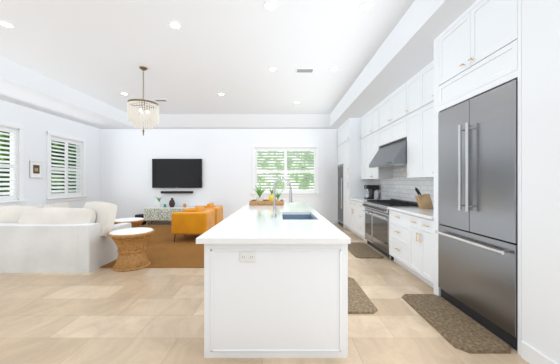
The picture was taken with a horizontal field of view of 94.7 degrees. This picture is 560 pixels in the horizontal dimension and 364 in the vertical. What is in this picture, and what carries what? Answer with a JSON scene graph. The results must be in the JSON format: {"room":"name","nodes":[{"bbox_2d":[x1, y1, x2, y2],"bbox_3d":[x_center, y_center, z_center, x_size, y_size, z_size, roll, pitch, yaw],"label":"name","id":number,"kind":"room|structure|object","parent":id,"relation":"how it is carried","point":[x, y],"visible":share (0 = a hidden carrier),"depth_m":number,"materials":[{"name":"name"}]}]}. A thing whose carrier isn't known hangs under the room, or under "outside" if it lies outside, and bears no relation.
{"room":"kitchen","nodes":[
{"label":"kitchen","id":0,"kind":"room"},
{"bbox_2d":[0,100,100,207],"bbox_3d":[-5.860,-0.370,3.350,0.200,3.400,10.300,0,0,0],"label":"wall","id":1,"kind":"structure","parent":0,"point":[37,124],"depth_m":6.28,"materials":[{"name":"white paint"}]},
{"bbox_2d":[0,121,25,206],"bbox_3d":[-5.800,-0.370,5.155,0.200,1.780,1.290,0,0,0],"label":"window","id":2,"kind":"structure","parent":1,"relation":"in","point":[15,197],"depth_m":5.62,"materials":[{"name":"white paint"}]},
{"bbox_2d":[29,160,42,177],"bbox_3d":[-5.744,-0.300,6.085,0.028,0.400,0.310,0,0,0],"label":"picture frame","id":3,"kind":"object","parent":1,"relation":"attached to","point":[35,169],"visible":0.98,"depth_m":6.06,"materials":[{"name":"white paper"}]},
{"bbox_2d":[46,131,87,202],"bbox_3d":[-5.800,-0.370,7.000,0.200,1.780,1.300,0,0,0],"label":"window","id":4,"kind":"structure","parent":1,"relation":"in","point":[72,195],"depth_m":6.99,"materials":[{"name":"white paint"}]},
{"bbox_2d":[101,129,337,218],"bbox_3d":[-1.645,-0.370,8.400,8.230,3.400,0.200,0,0,0],"label":"wall","id":5,"kind":"structure","parent":0,"point":[129,155],"depth_m":8.30,"materials":[{"name":"white paint"}]},
{"bbox_2d":[152,159,201,187],"bbox_3d":[-3.285,-0.275,8.257,1.590,0.930,0.078,0,0,0],"label":"screen","id":6,"kind":"object","parent":5,"relation":"attached to","point":[176,173],"visible":1,"depth_m":8.22,"materials":[{"name":"black plastic"}]},
{"bbox_2d":[161,191,192,192],"bbox_3d":[-3.290,0.328,8.244,1.020,0.075,0.100,0,0,0],"label":"soundbar","id":7,"kind":"object","parent":5,"relation":"attached to","point":[176,191],"visible":0.98,"depth_m":8.19,"materials":[{"name":"black plastic"}]},
{"bbox_2d":[148,219,336,222],"bbox_3d":[-1.955,1.265,8.291,7.550,0.130,0.018,0,0,0],"label":"baseboard","id":8,"kind":"structure","parent":5,"relation":"attached to","point":[331,220],"depth_m":8.28,"materials":[{"name":"white paint"}]},
{"bbox_2d":[252,145,319,196],"bbox_3d":[0.180,-0.365,8.340,2.180,1.670,0.200,0,0,0],"label":"window","id":9,"kind":"structure","parent":5,"relation":"in","point":[285,171],"depth_m":8.32,"materials":[{"name":"white paint"}]},
{"bbox_2d":[337,128,340,163],"bbox_3d":[2.153,-1.112,7.875,0.625,1.164,0.810,0,0,0],"label":"upper cabinet","id":10,"kind":"object","parent":5,"relation":"attached to","point":[339,129],"depth_m":8.04,"materials":[{"name":"white paint"}]},
{"bbox_2d":[0,0,476,128],"bbox_3d":[-1.645,-1.890,3.350,8.230,0.380,9.900,0,0,0],"label":"ceiling","id":11,"kind":"structure","parent":0,"point":[81,61],"depth_m":4.12,"materials":[{"name":"white paint"}]},
{"bbox_2d":[0,20,15,28],"bbox_3d":[-3.500,-2.015,3.300,0.170,0.008,0.170,0,0,0],"label":"recessed light","id":12,"kind":"object","parent":11,"relation":"in","point":[7,24],"visible":1,"depth_m":3.30,"materials":[{"name":"white paint"}]},
{"bbox_2d":[127,66,158,135],"bbox_3d":[-2.420,-1.419,4.570,0.502,1.199,0.505,0,0,0],"label":"chandelier","id":13,"kind":"object","parent":11,"relation":"hanging from","point":[138,109],"visible":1,"depth_m":4.46,"materials":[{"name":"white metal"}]},
{"bbox_2d":[168,21,181,28],"bbox_3d":[-1.350,-2.015,3.320,0.170,0.008,0.170,0,0,0],"label":"recessed light","id":14,"kind":"object","parent":11,"relation":"in","point":[174,24],"visible":1,"depth_m":3.32,"materials":[{"name":"white paint"}]},
{"bbox_2d":[263,0,277,10],"bbox_3d":[-0.110,-2.015,2.950,0.170,0.008,0.170,0,0,0],"label":"recessed light","id":15,"kind":"object","parent":11,"relation":"in","point":[270,5],"visible":1,"depth_m":2.94,"materials":[{"name":"white paint"}]},
{"bbox_2d":[268,67,276,70],"bbox_3d":[-0.130,-2.015,4.610,0.170,0.008,0.170,0,0,0],"label":"recessed light","id":16,"kind":"object","parent":11,"relation":"in","point":[272,68],"visible":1,"depth_m":4.61,"materials":[{"name":"white paint"}]},
{"bbox_2d":[296,68,313,71],"bbox_3d":[0.450,-2.012,4.650,0.320,0.014,0.160,0,0,0],"label":"ceiling vent","id":17,"kind":"object","parent":11,"relation":"in","point":[304,69],"visible":1,"depth_m":4.62,"materials":[{"name":"white paint"}]},
{"bbox_2d":[359,1,373,10],"bbox_3d":[0.990,-2.015,2.960,0.170,0.008,0.170,0,0,0],"label":"recessed light","id":18,"kind":"object","parent":11,"relation":"in","point":[366,6],"visible":1,"depth_m":2.96,"materials":[{"name":"white paint"}]},
{"bbox_2d":[0,223,528,363],"bbox_3d":[-1.645,1.380,3.350,8.630,0.100,10.300,0,0,0],"label":"floor","id":19,"kind":"structure","parent":0,"point":[138,316],"depth_m":2.46,"materials":[{"name":"tile"}]},
{"bbox_2d":[0,201,130,272],"bbox_3d":[-4.106,0.825,5.167,2.887,1.011,2.806,0,0,0],"label":"sofa","id":20,"kind":"object","parent":19,"relation":"on","point":[63,237],"visible":0.98,"depth_m":3.77,"materials":[{"name":"fabric"}]},
{"bbox_2d":[135,214,147,224],"bbox_3d":[-4.330,1.170,8.068,0.260,0.320,0.305,0,0,0],"label":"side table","id":21,"kind":"object","parent":19,"relation":"on","point":[140,216],"visible":0.38,"depth_m":7.92,"materials":[{"name":"black plastic"}]},
{"bbox_2d":[100,226,203,267],"bbox_3d":[-3.100,1.324,5.895,4.300,0.012,3.810,0,0,0],"label":"rug","id":22,"kind":"object","parent":19,"relation":"on","point":[163,249],"depth_m":4.96,"materials":[{"name":"brown carpet"}]},
{"bbox_2d":[114,217,144,227],"bbox_3d":[-3.180,1.056,5.420,0.616,0.544,0.616,0,0,0],"label":"coffee table","id":23,"kind":"object","parent":22,"relation":"on","point":[135,222],"visible":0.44,"depth_m":5.30,"materials":[{"name":"brown"}]},
{"bbox_2d":[108,227,154,270],"bbox_3d":[-2.340,1.048,4.080,0.646,0.559,0.646,0,0,0],"label":"side table","id":24,"kind":"object","parent":22,"relation":"on","point":[130,243],"visible":1,"depth_m":3.91,"materials":[{"name":"brown wicker"}]},
{"bbox_2d":[172,206,214,241],"bbox_3d":[-1.990,0.937,6.010,0.780,0.762,0.780,0,0,0],"label":"chair","id":25,"kind":"object","parent":22,"relation":"on","point":[199,220],"visible":0.85,"depth_m":5.62,"materials":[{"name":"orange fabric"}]},
{"bbox_2d":[187,203,222,224],"bbox_3d":[-1.990,0.937,6.930,0.780,0.762,0.780,0,0,0],"label":"chair","id":26,"kind":"object","parent":22,"relation":"on","point":[218,214],"visible":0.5,"depth_m":6.73,"materials":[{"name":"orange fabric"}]},
{"bbox_2d":[144,207,194,225],"bbox_3d":[-3.250,1.059,8.031,1.780,0.547,0.458,0,0,0],"label":"media console","id":27,"kind":"object","parent":19,"relation":"on","point":[151,214],"visible":0.42,"depth_m":7.82,"materials":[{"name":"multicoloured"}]},
{"bbox_2d":[155,196,160,206],"bbox_3d":[-3.767,0.605,8.044,0.325,0.357,0.421,0,0,0],"label":"vase","id":28,"kind":"object","parent":27,"relation":"on","point":[158,203],"visible":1,"depth_m":7.99,"materials":[{"name":"white ceramic"}]},
{"bbox_2d":[169,198,174,206],"bbox_3d":[-3.360,0.641,8.030,0.180,0.285,0.180,0,0,0],"label":"vase","id":29,"kind":"object","parent":27,"relation":"on","point":[171,202],"visible":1,"depth_m":7.97,"materials":[{"name":"grey"}]},
{"bbox_2d":[204,214,347,357],"bbox_3d":[-0.031,0.895,3.546,1.098,0.871,3.208,0,0,0],"label":"kitchen island","id":30,"kind":"object","parent":19,"relation":"on","point":[275,281],"depth_m":1.95,"materials":[{"name":"white paint"}]},
{"bbox_2d":[196,202,350,245],"bbox_3d":[-0.050,0.438,3.555,1.148,0.040,3.290,0,0,0],"label":"island countertop","id":31,"kind":"structure","parent":30,"relation":"on","point":[251,225],"depth_m":2.27,"materials":[{"name":"white stone"}]},
{"bbox_2d":[249,185,283,204],"bbox_3d":[-0.273,0.230,4.831,0.731,0.374,0.494,0,0,0],"label":"potted plant","id":32,"kind":"object","parent":31,"relation":"on","point":[259,200],"visible":1,"depth_m":4.77,"materials":[{"name":"green plant"}]},
{"bbox_2d":[338,164,342,226],"bbox_3d":[2.112,0.403,7.865,0.665,1.855,0.742,0,0,0],"label":"wine cooler","id":33,"kind":"object","parent":19,"relation":"on","point":[340,194],"visible":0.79,"depth_m":7.88,"materials":[{"name":"grey metal"}]},
{"bbox_2d":[349,200,356,234],"bbox_3d":[2.153,0.892,6.475,0.625,0.874,0.750,0,0,0],"label":"base cabinet","id":34,"kind":"object","parent":19,"relation":"on","point":[352,203],"depth_m":6.46,"materials":[{"name":"white paint"}]},
{"bbox_2d":[341,118,372,228],"bbox_3d":[2.153,-0.182,7.170,0.625,3.024,0.640,0,0,0],"label":"tall cabinet","id":35,"kind":"object","parent":19,"relation":"on","point":[353,185],"depth_m":6.85,"materials":[{"name":"white paint"}]},
{"bbox_2d":[349,196,373,203],"bbox_3d":[2.140,0.435,6.230,0.650,0.041,1.240,0,0,0],"label":"countertop","id":36,"kind":"structure","parent":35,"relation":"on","point":[361,198],"depth_m":6.49,"materials":[{"name":"white stone"}]},
{"bbox_2d":[364,185,378,198],"bbox_3d":[2.268,0.244,6.400,0.303,0.340,0.240,0,0,0],"label":"coffee machine","id":37,"kind":"object","parent":36,"relation":"on","point":[371,189],"visible":0.83,"depth_m":6.28,"materials":[{"name":"black plastic"}]},
{"bbox_2d":[374,189,380,199],"bbox_3d":[2.220,0.284,5.857,0.160,0.259,0.260,0,0,0],"label":"kettle","id":38,"kind":"object","parent":36,"relation":"on","point":[377,194],"visible":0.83,"depth_m":5.80,"materials":[{"name":"metal"}]},
{"bbox_2d":[348,277,377,313],"bbox_3d":[0.785,1.322,3.100,0.450,0.016,1.000,0,0,0],"label":"area rug","id":39,"kind":"object","parent":19,"relation":"on","point":[359,301],"visible":0.35,"depth_m":2.84,"materials":[{"name":"brown carpet"}]},
{"bbox_2d":[348,242,383,258],"bbox_3d":[1.580,1.322,5.050,0.500,0.016,1.140,0,0,0],"label":"area rug","id":40,"kind":"object","parent":19,"relation":"on","point":[360,250],"visible":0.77,"depth_m":4.88,"materials":[{"name":"brown carpet"}]},
{"bbox_2d":[357,200,392,241],"bbox_3d":[2.153,0.892,5.883,0.625,0.874,0.547,0,0,0],"label":"base cabinet","id":41,"kind":"object","parent":19,"relation":"on","point":[360,214],"depth_m":5.90,"materials":[{"name":"white paint"}]},
{"bbox_2d":[362,198,418,259],"bbox_3d":[2.108,0.843,4.982,0.673,0.975,1.235,0,0,0],"label":"range","id":42,"kind":"object","parent":19,"relation":"on","point":[376,224],"visible":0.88,"depth_m":4.83,"materials":[{"name":"grey metal"}]},
{"bbox_2d":[389,212,408,270],"bbox_3d":[2.153,0.892,3.989,0.625,0.874,0.731,0,0,0],"label":"base cabinet","id":43,"kind":"object","parent":19,"relation":"on","point":[398,222],"depth_m":3.99,"materials":[{"name":"white paint"}]},
{"bbox_2d":[409,216,440,295],"bbox_3d":[2.153,0.892,3.385,0.625,0.874,0.590,0,0,0],"label":"base cabinet","id":44,"kind":"object","parent":19,"relation":"on","point":[423,239],"depth_m":3.30,"materials":[{"name":"white paint"}]},
{"bbox_2d":[389,208,437,219],"bbox_3d":[2.140,0.435,3.722,0.650,0.041,1.265,0,0,0],"label":"countertop","id":45,"kind":"structure","parent":44,"relation":"on","point":[426,214],"depth_m":3.59,"materials":[{"name":"white stone"}]},
{"bbox_2d":[415,187,432,208],"bbox_3d":[2.234,0.248,4.020,0.251,0.332,0.110,0,0,0],"label":"knife block","id":46,"kind":"object","parent":45,"relation":"on","point":[424,201],"visible":1,"depth_m":3.96,"materials":[{"name":"brown wood"}]},
{"bbox_2d":[402,294,510,353],"bbox_3d":[1.629,1.322,2.520,0.457,0.016,1.040,0,0,0],"label":"area rug","id":47,"kind":"object","parent":19,"relation":"on","point":[453,326],"visible":0.96,"depth_m":2.35,"materials":[{"name":"brown carpet"}]},
{"bbox_2d":[435,80,517,350],"bbox_3d":[2.102,0.265,2.494,0.687,2.130,0.980,0,0,0],"label":"refrigerator","id":48,"kind":"object","parent":19,"relation":"on","point":[477,232],"visible":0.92,"depth_m":2.33,"materials":[{"name":"grey metal"}]},
{"bbox_2d":[361,116,364,179],"bbox_3d":[2.303,-0.882,6.615,0.325,1.625,0.470,0,0,0],"label":"upper cabinet","id":49,"kind":"object","parent":0,"relation":"attached to","point":[362,118],"depth_m":6.69,"materials":[{"name":"white paint"}]},
{"bbox_2d":[365,106,392,179],"bbox_3d":[2.303,-0.882,6.051,0.325,1.625,0.883,0,0,0],"label":"upper cabinet","id":50,"kind":"object","parent":0,"relation":"attached to","point":[371,149],"depth_m":5.97,"materials":[{"name":"white paint"}]},
{"bbox_2d":[377,84,404,147],"bbox_3d":[2.303,-1.232,4.983,0.325,0.924,1.358,0,0,0],"label":"upper cabinet","id":51,"kind":"object","parent":0,"relation":"attached to","point":[391,111],"depth_m":4.95,"materials":[{"name":"white paint"}]},
{"bbox_2d":[405,74,416,179],"bbox_3d":[2.303,-0.882,4.116,0.325,1.625,0.478,0,0,0],"label":"upper cabinet","id":52,"kind":"object","parent":0,"relation":"attached to","point":[411,85],"depth_m":4.21,"materials":[{"name":"white paint"}]},
{"bbox_2d":[417,56,439,179],"bbox_3d":[2.303,-0.882,3.540,0.325,1.625,0.900,0,0,0],"label":"upper cabinet","id":53,"kind":"object","parent":0,"relation":"attached to","point":[427,114],"depth_m":3.76,"materials":[{"name":"white paint"}]},
{"bbox_2d":[522,0,559,363],"bbox_3d":[2.255,-0.370,0.182,0.830,3.400,3.565,0,0,0],"label":"wall","id":54,"kind":"structure","parent":0,"point":[541,176],"depth_m":1.81,"materials":[{"name":"white paint"}]},
{"bbox_2d":[437,0,521,111],"bbox_3d":[2.153,-1.263,2.494,0.625,0.864,0.992,0,0,0],"label":"upper cabinet","id":55,"kind":"object","parent":54,"relation":"attached to","point":[477,47],"depth_m":2.38,"materials":[{"name":"white paint"}]},
{"bbox_2d":[521,341,557,363],"bbox_3d":[1.831,1.265,0.177,0.018,0.130,3.555,0,0,0],"label":"baseboard","id":56,"kind":"structure","parent":54,"relation":"attached to","point":[530,354],"depth_m":1.86,"materials":[{"name":"white paint"}]},
{"bbox_3d":[2.570,-0.370,5.133,0.200,3.400,6.335,0,0,0],"label":"wall","id":57,"kind":"structure","parent":0,"visible":0},
{"bbox_2d":[369,138,406,167],"bbox_3d":[2.189,-0.534,4.982,0.527,0.461,1.233,0,0,0],"label":"range hood","id":58,"kind":"object","parent":57,"relation":"attached to","point":[392,155],"visible":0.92,"depth_m":4.74,"materials":[{"name":"metal"}]},
{"label":"outside","id":59,"kind":"structure","parent":0,"visible":0},
{"bbox_2d":[0,131,313,195],"bbox_3d":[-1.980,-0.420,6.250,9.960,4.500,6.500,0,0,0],"label":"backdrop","id":60,"kind":"structure","parent":59,"point":[8,150],"depth_m":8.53,"materials":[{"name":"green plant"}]}
]}

